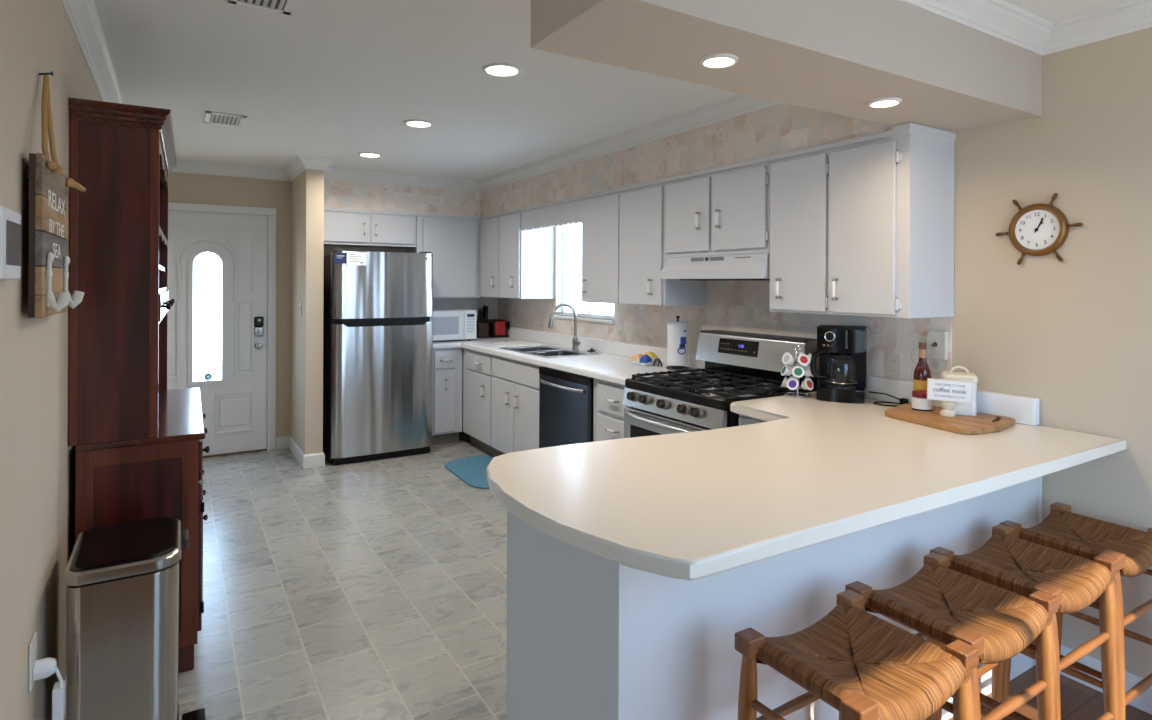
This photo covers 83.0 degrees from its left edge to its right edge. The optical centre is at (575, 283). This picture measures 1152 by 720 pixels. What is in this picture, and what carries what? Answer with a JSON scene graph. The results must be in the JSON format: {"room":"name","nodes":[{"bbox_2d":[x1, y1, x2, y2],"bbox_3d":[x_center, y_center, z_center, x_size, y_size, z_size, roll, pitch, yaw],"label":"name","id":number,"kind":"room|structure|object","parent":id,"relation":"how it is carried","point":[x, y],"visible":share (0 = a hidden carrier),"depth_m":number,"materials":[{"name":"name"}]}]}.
{"room":"kitchen","nodes":[
{"label":"kitchen","id":0,"kind":"room"},
{"bbox_2d":[0,0,101,719],"bbox_3d":[-2.342,0.229,3.099,0.120,2.420,4.830,0,0,-32],"label":"wall","id":1,"kind":"structure","parent":0,"point":[37,459],"depth_m":1.66,"materials":[{"name":"beige paint"}]},
{"bbox_2d":[0,205,20,279],"bbox_3d":[-1.176,-0.080,1.340,0.027,0.146,0.185,0,0,-32],"label":"thermostat","id":2,"kind":"object","parent":1,"relation":"attached to","point":[10,220],"visible":1,"depth_m":1.33,"materials":[{"name":"white plastic"}]},
{"bbox_2d":[28,632,36,691],"bbox_3d":[-1.398,0.974,1.676,0.008,0.120,0.075,0,0,-32],"label":"wall outlet","id":3,"kind":"object","parent":1,"relation":"attached to","point":[32,648],"visible":0.93,"depth_m":1.65,"materials":[{"name":"beige plastic"}]},
{"bbox_2d":[33,643,35,661],"bbox_3d":[-1.395,0.951,1.678,0.003,0.035,0.035,0,0,-32],"label":"receptacle","id":4,"kind":"object","parent":3,"relation":"attached to","point":[34,644],"depth_m":1.67,"materials":[{"name":"beige plastic"}]},
{"bbox_2d":[33,657,64,719],"bbox_3d":[-1.377,1.208,1.703,0.060,0.465,0.069,0,0,-32],"label":"plug adapter","id":5,"kind":"object","parent":1,"relation":"attached to","point":[43,668],"visible":1,"depth_m":1.69,"materials":[{"name":"white plastic"}]},
{"bbox_2d":[26,71,85,318],"bbox_3d":[-1.386,-0.244,1.742,0.089,0.655,0.430,0,0,-32],"label":"wall sign","id":6,"kind":"object","parent":1,"relation":"attached to","point":[48,293],"visible":1,"depth_m":1.62,"materials":[{"name":"brown wood"}]},
{"bbox_2d":[63,675,66,719],"bbox_3d":[-2.259,1.387,3.082,0.014,0.105,4.710,0,0,-32],"label":"baseboard","id":7,"kind":"structure","parent":1,"relation":"attached to","point":[65,715],"depth_m":2.13,"materials":[{"name":"white paint"}]},
{"bbox_2d":[291,169,323,454],"bbox_3d":[-2.242,0.230,5.418,0.130,2.420,0.740,0,0,-32],"label":"wall","id":8,"kind":"structure","parent":0,"point":[308,187],"depth_m":5.12,"materials":[{"name":"beige paint"}]},
{"bbox_2d":[276,436,324,468],"bbox_3d":[-2.288,1.387,5.385,0.161,0.105,0.784,0,0,-40],"label":"baseboard","id":9,"kind":"structure","parent":8,"relation":"attached to","point":[318,459],"depth_m":5.17,"materials":[{"name":"white paint"}]},
{"bbox_2d":[299,302,301,315],"bbox_3d":[-2.229,0.207,5.261,0.012,0.115,0.074,0,0,-32],"label":"light switch","id":10,"kind":"object","parent":8,"relation":"attached to","point":[300,305],"visible":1,"depth_m":5.25,"materials":[{"name":"beige plastic"}]},
{"bbox_2d":[168,172,462,448],"bbox_3d":[-2.180,0.230,5.960,3.387,2.420,0.120,0,0,-32],"label":"wall","id":11,"kind":"structure","parent":0,"point":[192,188],"depth_m":5.64,"materials":[{"name":"beige paint"}]},
{"bbox_2d":[167,202,276,457],"bbox_3d":[-3.062,0.394,5.398,1.037,2.085,0.158,0,0,-32],"label":"door","id":12,"kind":"structure","parent":11,"relation":"in","point":[237,407],"depth_m":5.48,"materials":[{"name":"white paint"}]},
{"bbox_2d":[204,373,211,379],"bbox_3d":[-3.048,0.774,5.393,0.060,0.059,0.016,0,0,-32],"label":"glass ornament","id":13,"kind":"object","parent":12,"relation":"on","point":[208,376],"visible":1,"depth_m":5.39,"materials":[{"name":"teal glass"}]},
{"bbox_2d":[324,208,416,248],"bbox_3d":[-1.903,-0.488,5.842,0.883,0.310,0.360,0,0,-32],"label":"upper cabinet","id":14,"kind":"object","parent":11,"relation":"attached to","point":[342,227],"visible":0.8,"depth_m":5.74,"materials":[{"name":"white paint"}]},
{"bbox_2d":[407,213,479,297],"bbox_3d":[-1.268,-0.251,6.252,0.629,0.780,0.326,0,0,-32],"label":"upper cabinet","id":15,"kind":"object","parent":11,"relation":"attached to","point":[453,242],"visible":0.69,"depth_m":6.13,"materials":[{"name":"white paint"}]},
{"bbox_2d":[324,179,480,216],"bbox_3d":[-1.647,-0.810,6.034,1.521,0.335,0.302,0,0,-32],"label":"wall","id":16,"kind":"structure","parent":0,"point":[341,194],"depth_m":5.89,"materials":[{"name":"paint"}]},
{"bbox_2d":[94,0,1130,180],"bbox_3d":[-1.606,-1.027,2.274,6.270,0.100,7.000,0,0,-32],"label":"ceiling","id":17,"kind":"structure","parent":0,"point":[339,80],"depth_m":3.19,"materials":[{"name":"white paint"}]},
{"bbox_2d":[204,111,246,126],"bbox_3d":[-2.087,-0.974,3.873,0.210,0.011,0.290,0,0,-32],"label":"ceiling vent","id":18,"kind":"object","parent":17,"relation":"in","point":[210,117],"visible":1,"depth_m":3.86,"materials":[{"name":"white metal"}]},
{"bbox_2d":[228,0,296,14],"bbox_3d":[-1.052,-0.969,2.193,0.200,0.011,0.245,0,0,-32],"label":"ceiling vent","id":19,"kind":"object","parent":17,"relation":"in","point":[286,7],"visible":1,"depth_m":2.26,"materials":[{"name":"white metal"}]},
{"bbox_2d":[358,152,382,157],"bbox_3d":[-1.562,-0.972,4.939,0.182,0.008,0.182,0,0,-32],"label":"recessed light","id":20,"kind":"object","parent":17,"relation":"in","point":[363,154],"visible":1,"depth_m":4.92,"materials":[{"name":"white paint"}]},
{"bbox_2d":[361,154,378,156],"bbox_3d":[-1.562,-0.974,4.939,0.137,0.006,0.137,0,0,-32],"label":"diffuser","id":21,"kind":"object","parent":20,"relation":"attached to","point":[363,155],"depth_m":4.94,"materials":[{"name":"white plastic"}]},
{"bbox_2d":[403,120,433,127],"bbox_3d":[-0.957,-0.970,3.961,0.182,0.008,0.182,0,0,-32],"label":"recessed light","id":22,"kind":"object","parent":17,"relation":"in","point":[412,123],"visible":1,"depth_m":3.94,"materials":[{"name":"white paint"}]},
{"bbox_2d":[407,122,429,126],"bbox_3d":[-0.957,-0.971,3.961,0.137,0.006,0.137,0,0,-32],"label":"diffuser","id":23,"kind":"object","parent":22,"relation":"attached to","point":[412,124],"depth_m":3.97,"materials":[{"name":"white plastic"}]},
{"bbox_2d":[482,63,521,76],"bbox_3d":[-0.336,-0.967,2.958,0.182,0.008,0.182,0,0,-32],"label":"recessed light","id":24,"kind":"object","parent":17,"relation":"in","point":[493,69],"visible":1,"depth_m":2.94,"materials":[{"name":"white paint"}]},
{"bbox_2d":[487,66,516,75],"bbox_3d":[-0.336,-0.968,2.958,0.137,0.006,0.137,0,0,-32],"label":"diffuser","id":25,"kind":"object","parent":24,"relation":"attached to","point":[491,70],"depth_m":2.95,"materials":[{"name":"white plastic"}]},
{"bbox_2d":[531,0,1041,132],"bbox_3d":[0.833,-0.806,2.150,2.000,0.320,0.400,0,0,-32],"label":"ceiling beam","id":26,"kind":"structure","parent":17,"relation":"attached to","point":[838,57],"depth_m":1.96,"materials":[{"name":"beige paint"}]},
{"bbox_2d":[700,53,737,67],"bbox_3d":[0.415,-0.643,1.889,0.109,0.008,0.109,0,0,-32],"label":"recessed light","id":27,"kind":"object","parent":26,"relation":"attached to","point":[722,60],"visible":1,"depth_m":1.88,"materials":[{"name":"white paint"}]},
{"bbox_2d":[705,58,732,66],"bbox_3d":[0.415,-0.644,1.889,0.082,0.006,0.082,0,0,-32],"label":"diffuser","id":28,"kind":"object","parent":27,"relation":"attached to","point":[709,62],"depth_m":1.89,"materials":[{"name":"white plastic"}]},
{"bbox_2d":[867,97,901,107],"bbox_3d":[1.097,-0.640,2.315,0.113,0.008,0.113,0,0,-32],"label":"recessed light","id":29,"kind":"object","parent":26,"relation":"attached to","point":[882,102],"visible":1,"depth_m":2.30,"materials":[{"name":"white paint"}]},
{"bbox_2d":[872,101,896,106],"bbox_3d":[1.097,-0.641,2.315,0.085,0.006,0.085,0,0,-32],"label":"diffuser","id":30,"kind":"object","parent":29,"relation":"attached to","point":[874,103],"depth_m":2.31,"materials":[{"name":"beige plastic"}]},
{"bbox_2d":[178,427,1151,719],"bbox_3d":[-1.617,1.493,2.274,6.270,0.100,7.000,0,0,-32],"label":"floor","id":31,"kind":"structure","parent":0,"point":[374,589],"depth_m":3.00,"materials":[{"name":"tile"}]},
{"bbox_2d":[64,517,205,719],"bbox_3d":[-1.353,1.117,2.029,0.349,0.654,0.396,0,0,-32],"label":"trash can","id":32,"kind":"object","parent":31,"relation":"on","point":[121,580],"visible":1,"depth_m":1.86,"materials":[{"name":"metal"}]},
{"bbox_2d":[69,97,209,672],"bbox_3d":[-1.857,0.407,2.850,0.426,2.070,1.264,0,0,-31],"label":"tall cabinet","id":33,"kind":"object","parent":31,"relation":"on","point":[139,449],"visible":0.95,"depth_m":2.31,"materials":[{"name":"brown wood"}]},
{"bbox_2d":[159,265,164,271],"bbox_3d":[-1.928,-0.069,2.807,0.237,0.020,1.160,0,0,-31],"label":"shelf","id":34,"kind":"object","parent":33,"relation":"attached to","point":[161,267],"depth_m":3.00,"materials":[{"name":"white wood"}]},
{"bbox_2d":[159,287,166,292],"bbox_3d":[-1.926,0.028,2.808,0.243,0.017,1.160,0,0,-31],"label":"shelf","id":35,"kind":"object","parent":33,"relation":"attached to","point":[161,289],"depth_m":2.93,"materials":[{"name":"white wood"}]},
{"bbox_2d":[323,249,432,464],"bbox_3d":[-1.757,0.586,5.640,0.822,1.712,0.768,0,0,-32],"label":"refrigerator","id":36,"kind":"object","parent":31,"relation":"on","point":[378,327],"visible":0.95,"depth_m":5.31,"materials":[{"name":"silver metal"}]},
{"bbox_2d":[334,252,365,265],"bbox_3d":[-1.792,-0.196,5.178,0.250,0.105,0.011,0,0,-32],"label":"leaflet","id":37,"kind":"object","parent":36,"relation":"attached to","point":[349,258],"visible":1,"depth_m":5.17,"materials":[{"name":"blue"}]},
{"bbox_2d":[432,347,461,444],"bbox_3d":[-1.300,1.007,6.037,0.300,0.874,0.666,0,0,-32],"label":"base cabinet","id":38,"kind":"object","parent":31,"relation":"on","point":[447,362],"visible":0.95,"depth_m":5.79,"materials":[{"name":"white paint"}]},
{"bbox_2d":[445,456,492,488],"bbox_3d":[-0.708,1.440,4.977,0.435,0.014,0.860,0,0,-32],"label":"kitchen mat","id":39,"kind":"object","parent":31,"relation":"on","point":[471,470],"visible":0.66,"depth_m":5.01,"materials":[{"name":"blue fabric"}]},
{"bbox_2d":[463,348,500,455],"bbox_3d":[-0.608,1.010,5.749,0.676,0.874,0.645,0,0,-32],"label":"base cabinet","id":40,"kind":"object","parent":31,"relation":"on","point":[477,366],"visible":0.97,"depth_m":5.55,"materials":[{"name":"white paint"}]},
{"bbox_2d":[491,355,550,454],"bbox_3d":[-0.216,1.012,5.110,0.676,0.874,0.845,0,0,-32],"label":"base cabinet","id":41,"kind":"object","parent":31,"relation":"on","point":[515,383],"visible":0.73,"depth_m":4.96,"materials":[{"name":"white paint"}]},
{"bbox_2d":[539,367,593,447],"bbox_3d":[0.155,1.016,4.455,0.692,0.870,0.646,0,0,-32],"label":"dishwasher","id":42,"kind":"object","parent":31,"relation":"on","point":[566,399],"visible":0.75,"depth_m":4.27,"materials":[{"name":"black metal"}]},
{"bbox_2d":[593,378,626,441],"bbox_3d":[0.460,1.015,4.006,0.676,0.874,0.423,0,0,-32],"label":"base cabinet","id":43,"kind":"object","parent":31,"relation":"on","point":[608,416],"visible":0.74,"depth_m":3.87,"materials":[{"name":"white paint"}]},
{"bbox_2d":[433,327,704,384],"bbox_3d":[-0.376,0.505,5.117,0.941,0.138,3.193,0,0,-32],"label":"countertop","id":44,"kind":"structure","parent":43,"relation":"on","point":[613,366],"depth_m":4.71,"materials":[{"name":"white laminate"}]},
{"bbox_2d":[430,309,476,340],"bbox_3d":[-1.216,0.389,6.069,0.472,0.283,0.362,0,0,-32],"label":"microwave oven","id":45,"kind":"object","parent":44,"relation":"on","point":[448,324],"visible":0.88,"depth_m":5.93,"materials":[{"name":"white plastic"}]},
{"bbox_2d":[476,305,488,337],"bbox_3d":[-0.931,0.372,6.385,0.113,0.320,0.140,0,0,-32],"label":"knife block","id":46,"kind":"object","parent":44,"relation":"on","point":[482,325],"visible":0.97,"depth_m":6.33,"materials":[{"name":"brown wood"}]},
{"bbox_2d":[488,319,509,337],"bbox_3d":[-0.805,0.446,6.478,0.200,0.172,0.255,0,0,-32],"label":"toaster","id":47,"kind":"object","parent":44,"relation":"on","point":[498,328],"visible":0.88,"depth_m":6.38,"materials":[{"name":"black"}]},
{"bbox_2d":[493,341,540,346],"bbox_3d":[-0.514,0.530,5.697,0.280,0.008,0.390,0,0,-32],"label":"cutting mat","id":48,"kind":"object","parent":44,"relation":"on","point":[512,343],"visible":0.98,"depth_m":5.68,"materials":[{"name":"white plastic"}]},
{"bbox_2d":[500,345,601,357],"bbox_3d":[-0.219,0.617,5.128,0.475,0.174,0.810,0,0,-32],"label":"sink","id":49,"kind":"object","parent":44,"relation":"in","point":[554,351],"visible":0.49,"depth_m":5.16,"materials":[{"name":"metal"}]},
{"bbox_2d":[548,303,579,350],"bbox_3d":[-0.079,0.343,5.040,0.275,0.377,0.125,0,0,-32],"label":"kitchen faucet","id":50,"kind":"object","parent":44,"relation":"on","point":[575,343],"visible":1,"depth_m":5.09,"materials":[{"name":"silver metal"}]},
{"bbox_2d":[628,352,659,365],"bbox_3d":[0.467,0.496,4.345,0.150,0.081,0.200,0,0,-32],"label":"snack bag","id":51,"kind":"object","parent":44,"relation":"on","point":[648,358],"visible":0.93,"depth_m":4.29,"materials":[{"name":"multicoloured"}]},
{"bbox_2d":[653,358,662,366],"bbox_3d":[0.528,0.510,4.207,0.050,0.055,0.080,0,0,-32],"label":"wire","id":52,"kind":"object","parent":44,"relation":"on","point":[656,359],"visible":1,"depth_m":4.19,"materials":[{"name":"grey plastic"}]},
{"bbox_2d":[666,316,689,369],"bbox_3d":[0.641,0.371,4.100,0.150,0.335,0.150,0,0,-32],"label":"paper towel roll","id":53,"kind":"object","parent":44,"relation":"on","point":[677,331],"visible":0.98,"depth_m":4.04,"materials":[{"name":"white paper"}]},
{"bbox_2d":[677,330,685,354],"bbox_3d":[0.658,0.365,4.038,0.061,0.154,0.013,0,0,-14],"label":"print","id":54,"kind":"object","parent":53,"relation":"attached to","point":[681,334],"depth_m":4.03,"materials":[{"name":"blue"}]},
{"bbox_2d":[622,330,818,437],"bbox_3d":[0.727,0.868,3.450,0.748,1.171,0.778,0,0,-32],"label":"gas range","id":55,"kind":"object","parent":31,"relation":"on","point":[739,366],"visible":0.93,"depth_m":3.41,"materials":[{"name":"black"}]},
{"bbox_2d":[625,373,815,409],"bbox_3d":[0.759,0.556,3.469,0.675,0.050,0.778,0,0,-32],"label":"cooktop","id":56,"kind":"object","parent":55,"relation":"in","point":[653,386],"depth_m":3.29,"materials":[{"name":"black metal"}]},
{"bbox_2d":[739,414,767,425],"bbox_3d":[1.099,1.018,2.997,0.641,0.874,0.358,0,0,-32],"label":"base cabinet","id":57,"kind":"object","parent":31,"relation":"on","point":[743,420],"visible":0.1,"depth_m":2.93,"materials":[{"name":"white paint"}]},
{"bbox_2d":[506,476,1041,719],"bbox_3d":[0.788,1.017,2.228,1.975,0.874,0.599,0,0,-32],"label":"peninsula base","id":58,"kind":"object","parent":31,"relation":"on","point":[589,636],"visible":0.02,"depth_m":1.70,"materials":[{"name":"white paint"}]},
{"bbox_2d":[486,375,1125,579],"bbox_3d":[0.701,0.507,2.243,2.110,0.144,1.226,0,0,-32],"label":"countertop","id":59,"kind":"structure","parent":58,"relation":"on","point":[694,505],"depth_m":1.82,"materials":[{"name":"beige laminate"}]},
{"bbox_2d":[784,345,810,398],"bbox_3d":[1.059,0.418,3.111,0.132,0.245,0.120,0,0,-32],"label":"pod carousel","id":60,"kind":"object","parent":59,"relation":"on","point":[797,394],"visible":0.73,"depth_m":3.11,"materials":[{"name":"silver metal"}]},
{"bbox_2d":[781,376,788,387],"bbox_3d":[1.009,0.474,3.128,0.049,0.055,0.057,0,0,25],"label":"pod","id":61,"kind":"object","parent":60,"relation":"in","point":[784,383],"visible":0.77,"depth_m":3.11,"materials":[{"name":"white plastic"}]},
{"bbox_2d":[781,365,791,375],"bbox_3d":[1.003,0.415,3.112,0.054,0.055,0.055,0,0,-32],"label":"pod","id":62,"kind":"object","parent":60,"relation":"in","point":[786,370],"visible":0.96,"depth_m":3.09,"materials":[{"name":"white plastic"}]},
{"bbox_2d":[782,353,794,364],"bbox_3d":[1.010,0.358,3.091,0.050,0.055,0.057,0,0,-32],"label":"pod","id":63,"kind":"object","parent":60,"relation":"in","point":[787,359],"visible":1,"depth_m":3.08,"materials":[{"name":"white plastic"}]},
{"bbox_2d":[787,378,798,389],"bbox_3d":[1.028,0.475,3.066,0.052,0.055,0.055,0,0,-32],"label":"pod","id":64,"kind":"object","parent":60,"relation":"in","point":[792,384],"visible":1,"depth_m":3.06,"materials":[{"name":"white plastic"}]},
{"bbox_2d":[792,366,804,377],"bbox_3d":[1.045,0.416,3.060,0.057,0.055,0.049,0,0,21],"label":"pod","id":65,"kind":"object","parent":60,"relation":"in","point":[797,371],"visible":1,"depth_m":3.05,"materials":[{"name":"white plastic"}]},
{"bbox_2d":[797,354,809,365],"bbox_3d":[1.061,0.359,3.055,0.054,0.055,0.053,0,0,-32],"label":"pod","id":66,"kind":"object","parent":60,"relation":"in","point":[803,359],"visible":1,"depth_m":3.04,"materials":[{"name":"white plastic"}]},
{"bbox_2d":[801,378,812,389],"bbox_3d":[1.088,0.475,3.067,0.057,0.055,0.049,0,0,-32],"label":"pod","id":67,"kind":"object","parent":60,"relation":"in","point":[807,384],"visible":1,"depth_m":3.06,"materials":[{"name":"white plastic"}]},
{"bbox_2d":[804,365,813,376],"bbox_3d":[1.107,0.416,3.082,0.054,0.055,0.053,0,0,-32],"label":"pod","id":68,"kind":"object","parent":60,"relation":"in","point":[807,370],"visible":0.7,"depth_m":3.07,"materials":[{"name":"white plastic"}]},
{"bbox_2d":[810,325,866,403],"bbox_3d":[1.230,0.372,3.051,0.235,0.339,0.207,0,0,27],"label":"coffee maker","id":69,"kind":"object","parent":59,"relation":"on","point":[841,349],"visible":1,"depth_m":3.01,"materials":[{"name":"black plastic"}]},
{"bbox_2d":[869,391,907,406],"bbox_3d":[1.388,0.520,2.925,0.113,0.043,0.177,0,0,-32],"label":"power cord","id":70,"kind":"object","parent":59,"relation":"on","point":[902,400],"visible":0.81,"depth_m":2.91,"materials":[{"name":"black plastic"}]},
{"bbox_2d":[885,403,1014,434],"bbox_3d":[1.452,0.527,2.576,0.372,0.029,0.443,0,0,-32],"label":"serving board","id":71,"kind":"object","parent":59,"relation":"on","point":[982,423],"visible":0.88,"depth_m":2.48,"materials":[{"name":"brown wood"}]},
{"bbox_2d":[913,342,931,390],"bbox_3d":[1.465,0.385,2.752,0.069,0.271,0.069,0,0,-32],"label":"syrup bottle","id":72,"kind":"object","parent":71,"relation":"on","point":[922,371],"visible":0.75,"depth_m":2.73,"materials":[{"name":"brown glass"}]},
{"bbox_2d":[912,390,932,410],"bbox_3d":[1.425,0.482,2.680,0.078,0.076,0.078,0,0,-32],"label":"label","id":73,"kind":"object","parent":71,"relation":"on","point":[920,402],"visible":0.78,"depth_m":2.65,"materials":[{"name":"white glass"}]},
{"bbox_2d":[927,378,972,416],"bbox_3d":[1.469,0.449,2.561,0.155,0.144,0.056,0,0,29],"label":"coffee sign","id":74,"kind":"object","parent":71,"relation":"on","point":[948,392],"visible":1,"depth_m":2.54,"materials":[{"name":"beige"}]},
{"bbox_2d":[941,366,977,415],"bbox_3d":[1.544,0.427,2.622,0.122,0.188,0.122,0,0,27],"label":"ceramic canister","id":75,"kind":"object","parent":71,"relation":"on","point":[966,409],"visible":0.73,"depth_m":2.57,"materials":[{"name":"white ceramic"}]},
{"bbox_2d":[734,590,978,719],"bbox_3d":[0.624,1.128,1.465,0.418,0.650,0.350,0,0,-32],"label":"bar stool","id":76,"kind":"object","parent":31,"relation":"on","point":[865,666],"visible":1,"depth_m":1.44,"materials":[{"name":"brown wicker"}]},
{"bbox_2d":[845,552,1058,719],"bbox_3d":[0.978,1.130,1.705,0.418,0.650,0.350,0,0,-32],"label":"bar stool","id":77,"kind":"object","parent":31,"relation":"on","point":[944,605],"visible":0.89,"depth_m":1.66,"materials":[{"name":"brown wicker"}]},
{"bbox_2d":[929,524,1119,719],"bbox_3d":[1.329,1.131,1.938,0.418,0.650,0.350,0,0,-32],"label":"bar stool","id":78,"kind":"object","parent":31,"relation":"on","point":[1006,561],"visible":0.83,"depth_m":1.90,"materials":[{"name":"brown wood"}]},
{"bbox_2d":[999,502,1151,719],"bbox_3d":[1.686,1.133,2.162,0.418,0.650,0.350,0,0,-32],"label":"bar stool","id":79,"kind":"object","parent":31,"relation":"on","point":[1063,530],"visible":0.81,"depth_m":2.12,"materials":[{"name":"brown wicker"}]},
{"bbox_2d":[481,103,891,216],"bbox_3d":[0.251,-0.801,4.701,0.322,0.335,4.558,0,0,-32],"label":"wall","id":80,"kind":"structure","parent":0,"point":[782,127],"depth_m":3.72,"materials":[{"name":"paint"}]},
{"bbox_2d":[433,220,951,386],"bbox_3d":[0.007,-0.210,4.516,0.930,1.520,4.625,0,0,-32],"label":"wall","id":81,"kind":"structure","parent":0,"point":[737,306],"depth_m":3.92,"materials":[{"name":"paper"}]},
{"bbox_2d":[60,0,782,191],"bbox_3d":[-1.051,-0.931,3.816,2.823,0.088,4.710,0,0,-32],"label":"trim","id":82,"kind":"structure","parent":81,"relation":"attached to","point":[82,15],"depth_m":4.28,"materials":[{"name":"white paint"}]},
{"bbox_2d":[480,209,554,298],"bbox_3d":[-0.578,-0.252,5.992,0.380,0.770,0.877,0,0,-32],"label":"upper cabinet","id":83,"kind":"object","parent":81,"relation":"attached to","point":[515,263],"visible":0.96,"depth_m":5.69,"materials":[{"name":"white paint"}]},
{"bbox_2d":[526,319,529,329],"bbox_3d":[-0.458,0.398,6.147,0.008,0.118,0.072,0,0,-32],"label":"wall outlet","id":84,"kind":"object","parent":81,"relation":"attached to","point":[527,320],"visible":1,"depth_m":6.14,"materials":[{"name":"beige plastic"}]},
{"bbox_2d":[554,224,615,323],"bbox_3d":[0.092,-0.149,5.334,0.130,0.902,0.930,0,0,-32],"label":"window","id":85,"kind":"structure","parent":81,"relation":"attached to","point":[561,260],"depth_m":5.70,"materials":[{"name":"white paint"}]},
{"bbox_2d":[557,223,613,319],"bbox_3d":[0.084,-0.161,5.329,0.042,0.873,0.880,0,0,-32],"label":"window blind","id":86,"kind":"object","parent":85,"relation":"attached to","point":[566,313],"visible":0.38,"depth_m":5.46,"materials":[{"name":"white plastic"}]},
{"bbox_2d":[506,327,704,368],"bbox_3d":[-0.376,0.485,5.117,0.941,0.098,3.193,0,0,-32],"label":"backsplash","id":87,"kind":"structure","parent":81,"relation":"attached to","point":[604,346],"depth_m":5.06,"materials":[{"name":"white laminate"}]},
{"bbox_2d":[632,329,637,344],"bbox_3d":[0.425,0.392,4.707,0.008,0.118,0.072,0,0,-32],"label":"wall outlet","id":88,"kind":"object","parent":81,"relation":"attached to","point":[634,331],"visible":1,"depth_m":4.70,"materials":[{"name":"beige plastic"}]},
{"bbox_2d":[581,178,705,305],"bbox_3d":[0.411,-0.248,4.378,0.380,0.770,0.936,0,0,-32],"label":"upper cabinet","id":89,"kind":"object","parent":81,"relation":"attached to","point":[624,255],"visible":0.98,"depth_m":4.19,"materials":[{"name":"white paint"}]},
{"bbox_2d":[521,196,582,230],"bbox_3d":[-0.203,-0.539,5.128,0.028,0.192,0.984,0,0,-32],"label":"window valance","id":90,"kind":"object","parent":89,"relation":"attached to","point":[565,211],"visible":0.98,"depth_m":5.08,"materials":[{"name":"white fabric"}]},
{"bbox_2d":[665,156,770,257],"bbox_3d":[0.867,-0.391,3.635,0.380,0.480,0.804,0,0,-32],"label":"upper cabinet","id":91,"kind":"object","parent":81,"relation":"attached to","point":[721,210],"visible":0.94,"depth_m":3.48,"materials":[{"name":"white paint"}]},
{"bbox_2d":[661,253,769,280],"bbox_3d":[0.867,-0.083,3.637,0.369,0.133,0.793,0,0,-32],"label":"range hood","id":92,"kind":"object","parent":91,"relation":"attached to","point":[743,267],"visible":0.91,"depth_m":3.49,"materials":[{"name":"white paint"}]},
{"bbox_2d":[690,256,724,261],"bbox_3d":[0.721,-0.133,3.585,0.004,0.023,0.270,0,0,-32],"label":"vent grille","id":93,"kind":"object","parent":92,"relation":"attached to","point":[701,258],"depth_m":3.58,"materials":[{"name":"white metal"}]},
{"bbox_2d":[769,122,955,317],"bbox_3d":[1.266,-0.251,2.983,0.380,0.784,0.728,0,0,-32],"label":"upper cabinet","id":94,"kind":"object","parent":81,"relation":"attached to","point":[862,225],"visible":1,"depth_m":2.76,"materials":[{"name":"white paint"}]},
{"bbox_2d":[887,353,901,378],"bbox_3d":[1.467,0.382,3.006,0.008,0.118,0.072,0,0,-32],"label":"wall outlet","id":95,"kind":"object","parent":81,"relation":"attached to","point":[893,359],"visible":1,"depth_m":3.00,"materials":[{"name":"beige plastic"}]},
{"bbox_2d":[890,358,896,364],"bbox_3d":[1.465,0.360,3.004,0.002,0.028,0.032,0,0,-32],"label":"receptacle","id":96,"kind":"object","parent":95,"relation":"attached to","point":[893,361],"depth_m":3.00,"materials":[{"name":"beige plastic"}]},
{"bbox_2d":[890,367,896,373],"bbox_3d":[1.465,0.404,3.004,0.002,0.028,0.032,0,0,-32],"label":"receptacle","id":97,"kind":"object","parent":95,"relation":"attached to","point":[893,370],"depth_m":3.00,"materials":[{"name":"beige plastic"}]},
{"bbox_2d":[927,330,947,359],"bbox_3d":[1.565,0.268,2.822,0.034,0.122,0.080,0,0,-32],"label":"phone jack","id":98,"kind":"object","parent":81,"relation":"attached to","point":[937,341],"visible":0.99,"depth_m":2.81,"materials":[{"name":"beige plastic"}]},
{"bbox_2d":[866,375,1039,425],"bbox_3d":[1.510,0.491,2.895,0.048,0.104,0.960,0,0,-32],"label":"backsplash","id":99,"kind":"structure","parent":81,"relation":"attached to","point":[1025,410],"depth_m":2.62,"materials":[{"name":"white laminate"}]},
{"bbox_2d":[559,27,1151,677],"bbox_3d":[1.010,0.245,3.880,0.120,2.420,7.000,0,0,-32],"label":"wall","id":100,"kind":"structure","parent":0,"point":[1073,334],"depth_m":2.39,"materials":[{"name":"beige paint"}]},
{"bbox_2d":[899,0,1151,55],"bbox_3d":[1.274,-0.920,1.365,2.068,0.088,2.200,0,0,-32],"label":"trim","id":101,"kind":"structure","parent":100,"relation":"attached to","point":[1002,20],"depth_m":2.29,"materials":[{"name":"white paint"}]},
{"bbox_2d":[995,193,1082,264],"bbox_3d":[1.770,-0.206,2.501,0.025,0.269,0.296,0,0,-32],"label":"wall clock","id":102,"kind":"object","parent":100,"relation":"attached to","point":[1041,229],"visible":1,"depth_m":2.49,"materials":[{"name":"brown wood"}]},
{"bbox_2d":[1060,645,1151,714],"bbox_3d":[2.244,1.408,1.731,0.014,0.105,1.800,0,0,-32],"label":"baseboard","id":103,"kind":"structure","parent":100,"relation":"attached to","point":[1143,702],"depth_m":2.26,"materials":[{"name":"white paint"}]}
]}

